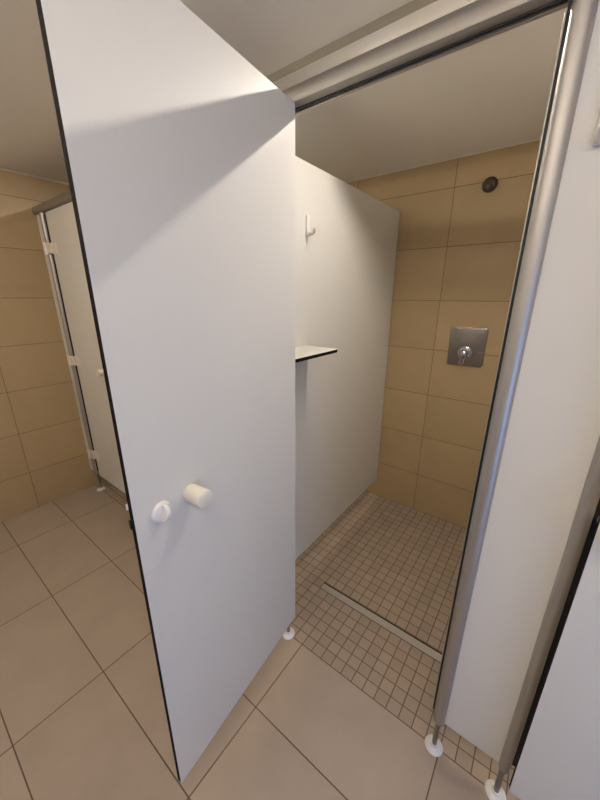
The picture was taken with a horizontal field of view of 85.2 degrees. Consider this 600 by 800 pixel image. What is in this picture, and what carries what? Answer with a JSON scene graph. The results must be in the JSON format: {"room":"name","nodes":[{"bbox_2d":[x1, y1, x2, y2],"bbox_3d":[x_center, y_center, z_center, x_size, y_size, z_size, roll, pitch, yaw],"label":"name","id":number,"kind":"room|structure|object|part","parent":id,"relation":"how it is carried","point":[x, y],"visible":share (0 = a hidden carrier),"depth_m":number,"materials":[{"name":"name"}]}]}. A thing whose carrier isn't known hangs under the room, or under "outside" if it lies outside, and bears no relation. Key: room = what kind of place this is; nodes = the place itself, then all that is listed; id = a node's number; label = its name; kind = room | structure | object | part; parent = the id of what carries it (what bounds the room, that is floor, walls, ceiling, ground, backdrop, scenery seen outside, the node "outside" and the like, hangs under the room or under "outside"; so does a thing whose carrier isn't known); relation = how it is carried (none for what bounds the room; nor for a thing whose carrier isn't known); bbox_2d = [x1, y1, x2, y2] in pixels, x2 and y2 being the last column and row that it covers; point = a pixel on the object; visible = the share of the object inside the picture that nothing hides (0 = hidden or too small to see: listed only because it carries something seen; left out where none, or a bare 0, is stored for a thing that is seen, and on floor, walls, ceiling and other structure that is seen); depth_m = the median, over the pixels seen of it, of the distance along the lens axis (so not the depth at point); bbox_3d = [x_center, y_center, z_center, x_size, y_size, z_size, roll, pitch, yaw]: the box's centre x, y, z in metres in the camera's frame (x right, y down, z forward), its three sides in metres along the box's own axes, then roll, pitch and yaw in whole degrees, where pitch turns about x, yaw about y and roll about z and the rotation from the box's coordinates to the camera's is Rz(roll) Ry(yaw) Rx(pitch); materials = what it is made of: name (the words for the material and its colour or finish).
{"room":"shower room","nodes":[
{"label":"shower room","id":0,"kind":"room"},
{"bbox_2d":[0,170,104,522],"bbox_3d":[-1.890,-0.264,2.270,0.100,2.333,3.052,13,22,35],"label":"wall","id":1,"kind":"structure","parent":0,"point":[44,459],"depth_m":2.25,"materials":[{"name":"beige tile"}]},
{"bbox_2d":[0,168,68,184],"bbox_3d":[-1.845,-1.361,1.883,0.006,0.007,3.046,13,22,35],"label":"trim","id":2,"kind":"structure","parent":1,"relation":"attached to","point":[0,168],"depth_m":2.07,"materials":[{"name":"beige metal"}]},
{"bbox_2d":[0,480,519,799],"bbox_3d":[-0.233,1.190,1.412,4.071,0.100,3.052,13,22,35],"label":"floor","id":3,"kind":"structure","parent":0,"point":[83,713],"depth_m":1.36,"materials":[{"name":"beige tile"}]},
{"bbox_2d":[39,212,104,490],"bbox_3d":[-1.622,-0.225,2.364,0.061,2.003,0.061,13,22,35],"label":"frame post","id":4,"kind":"object","parent":3,"relation":"on","point":[42,215],"visible":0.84,"depth_m":2.28,"materials":[{"name":"silver metal"}]},
{"bbox_2d":[36,215,93,470],"bbox_3d":[-1.674,-0.308,2.380,0.097,1.852,0.013,13,22,35],"label":"panel","id":5,"kind":"object","parent":4,"relation":"attached to","point":[37,216],"visible":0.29,"depth_m":2.33,"materials":[{"name":"silver metal"}]},
{"bbox_2d":[43,202,125,493],"bbox_3d":[-1.359,-0.233,2.153,0.676,1.850,0.121,13,22,35],"label":"shower door","id":6,"kind":"structure","parent":4,"relation":"attached to","point":[65,247],"depth_m":2.13,"materials":[{"name":"white laminate"}]},
{"bbox_3d":[-1.224,-0.171,2.021,0.045,0.045,0.054,13,22,35],"label":"knob","id":7,"kind":"part","parent":6,"relation":"part of","materials":[{"name":"beige plastic"}]},
{"bbox_3d":[-1.625,0.629,2.637,0.018,0.190,0.018,13,22,35],"label":"foot rod","id":8,"kind":"part","parent":4,"relation":"part of","materials":[{"name":"silver metal"}]},
{"bbox_2d":[282,625,294,639],"bbox_3d":[-0.050,0.145,1.230,0.062,2.003,0.061,13,22,35],"label":"frame post","id":9,"kind":"object","parent":3,"relation":"on","point":[289,633],"visible":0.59,"depth_m":1.52,"materials":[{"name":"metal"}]},
{"bbox_2d":[35,0,294,782],"bbox_3d":[-0.186,0.151,0.924,0.123,1.836,0.640,10,20,27],"label":"shower door","id":10,"kind":"structure","parent":9,"relation":"attached to","point":[179,152],"depth_m":0.73,"materials":[{"name":"white laminate"}]},
{"bbox_3d":[-0.241,0.226,0.770,0.054,0.045,0.045,11,21,30],"label":"knob","id":11,"kind":"part","parent":10,"relation":"part of","materials":[{"name":"beige plastic"}]},
{"bbox_2d":[320,582,441,662],"bbox_3d":[0.420,1.087,1.578,0.750,0.004,0.048,13,22,35],"label":"linear drain","id":12,"kind":"object","parent":3,"relation":"on","point":[420,645],"visible":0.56,"depth_m":1.58,"materials":[{"name":"grey metal"}]},
{"bbox_2d":[425,0,598,756],"bbox_3d":[0.477,0.269,0.850,0.061,2.003,0.061,13,22,35],"label":"frame post","id":13,"kind":"object","parent":3,"relation":"on","point":[580,15],"visible":1,"depth_m":0.69,"materials":[{"name":"silver metal"}]},
{"bbox_3d":[0.473,1.123,1.123,0.018,0.190,0.018,13,22,35],"label":"foot rod","id":14,"kind":"part","parent":13,"relation":"part of","materials":[{"name":"silver metal"}]},
{"bbox_2d":[485,436,599,799],"bbox_3d":[0.629,0.305,0.740,0.061,2.003,0.061,13,22,35],"label":"frame post","id":15,"kind":"object","parent":3,"relation":"on","point":[584,523],"visible":1,"depth_m":0.80,"materials":[{"name":"silver metal"}]},
{"bbox_3d":[0.625,1.159,1.013,0.018,0.190,0.018,13,22,35],"label":"foot rod","id":16,"kind":"part","parent":15,"relation":"part of","materials":[{"name":"silver metal"}]},
{"bbox_2d":[445,0,599,762],"bbox_3d":[0.555,0.216,0.771,0.158,1.852,0.013,13,22,35],"label":"panel","id":17,"kind":"object","parent":15,"relation":"attached to","point":[553,431],"visible":1,"depth_m":0.74,"materials":[{"name":"white laminate"}]},
{"bbox_2d":[592,114,599,145],"bbox_3d":[0.514,-0.478,0.547,0.020,0.075,0.045,13,22,35],"label":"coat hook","id":18,"kind":"object","parent":17,"relation":"attached to","point":[596,141],"visible":1,"depth_m":0.56,"materials":[{"name":"white plastic"}]},
{"bbox_3d":[0.513,-0.454,0.554,0.018,0.026,0.044,13,22,35],"label":"hook arm","id":19,"kind":"part","parent":18,"relation":"part of","materials":[{"name":"white plastic"}]},
{"bbox_2d":[0,0,567,183],"bbox_3d":[-0.223,-1.032,0.701,4.271,0.100,3.252,13,22,35],"label":"ceiling","id":20,"kind":"structure","parent":0,"point":[493,92],"depth_m":1.21,"materials":[{"name":"white paint"}]},
{"bbox_2d":[266,0,475,90],"bbox_3d":[0.314,-1.019,0.910,3.350,0.047,0.148,13,22,35],"label":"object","id":21,"kind":"object","parent":20,"relation":"attached to","point":[414,14],"visible":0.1,"depth_m":0.93,"materials":[{"name":"white ceramic"}]},
{"bbox_2d":[347,140,539,528],"bbox_3d":[0.724,-0.252,2.269,4.271,2.333,0.100,13,22,35],"label":"wall","id":22,"kind":"structure","parent":0,"point":[458,243],"depth_m":2.01,"materials":[{"name":"beige tile"}]},
{"bbox_2d":[295,156,399,559],"bbox_3d":[0.222,-0.117,1.802,0.013,1.856,1.280,13,22,35],"label":"partition panel","id":23,"kind":"object","parent":22,"relation":"attached to","point":[345,270],"visible":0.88,"depth_m":1.73,"materials":[{"name":"white laminate"}]},
{"bbox_2d":[306,215,314,235],"bbox_3d":[0.046,-0.705,1.317,0.045,0.075,0.020,13,22,35],"label":"coat hook","id":24,"kind":"object","parent":23,"relation":"attached to","point":[308,232],"visible":1,"depth_m":1.32,"materials":[{"name":"white plastic"}]},
{"bbox_3d":[0.032,-0.709,1.327,0.010,0.075,0.020,13,22,35],"label":"plate","id":25,"kind":"part","parent":24,"relation":"part of","materials":[{"name":"white plastic"}]},
{"bbox_3d":[0.047,-0.681,1.324,0.044,0.026,0.018,13,22,35],"label":"hook arm","id":26,"kind":"part","parent":24,"relation":"part of","materials":[{"name":"white plastic"}]},
{"bbox_2d":[295,345,336,362],"bbox_3d":[0.004,-0.182,1.319,0.171,0.028,0.313,13,22,35],"label":"corner shelf","id":27,"kind":"object","parent":23,"relation":"attached to","point":[302,353],"visible":0.59,"depth_m":1.32,"materials":[{"name":"white laminate"}]},
{"bbox_2d":[346,138,540,182],"bbox_3d":[0.697,-1.347,1.874,4.071,0.007,0.006,13,22,35],"label":"trim","id":28,"kind":"structure","parent":22,"relation":"attached to","point":[537,139],"depth_m":1.78,"materials":[{"name":"beige metal"}]},
{"bbox_2d":[446,326,488,366],"bbox_3d":[0.978,-0.311,1.930,0.200,0.228,0.080,13,22,35],"label":"shower valve","id":29,"kind":"object","parent":22,"relation":"attached to","point":[467,345],"visible":1,"depth_m":1.94,"materials":[{"name":"silver metal"}]},
{"bbox_2d":[482,176,497,192],"bbox_3d":[0.980,-1.122,1.692,0.074,0.074,0.049,13,22,35],"label":"rose","id":30,"kind":"object","parent":22,"relation":"attached to","point":[490,183],"visible":1,"depth_m":1.69,"materials":[{"name":"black metal"}]},
{"bbox_3d":[-0.887,-0.052,1.834,0.061,2.003,0.061,13,22,35],"label":"frame post","id":31,"kind":"object","parent":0,"visible":0},
{"bbox_2d":[32,0,569,214],"bbox_3d":[-0.090,-0.840,0.948,4.071,0.054,0.044,13,22,35],"label":"rail","id":32,"kind":"object","parent":31,"relation":"on","point":[478,21],"visible":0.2,"depth_m":0.69,"materials":[{"name":"silver metal"}]},
{"bbox_3d":[1.171,0.432,0.350,0.061,2.003,0.061,13,22,35],"label":"frame post","id":33,"kind":"object","parent":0,"visible":0},
{"bbox_2d":[509,516,599,799],"bbox_3d":[0.894,0.308,0.492,0.677,1.850,0.121,12,21,31],"label":"shower door","id":34,"kind":"structure","parent":33,"relation":"attached to","point":[559,757],"depth_m":0.79,"materials":[{"name":"white laminate"}]}
]}

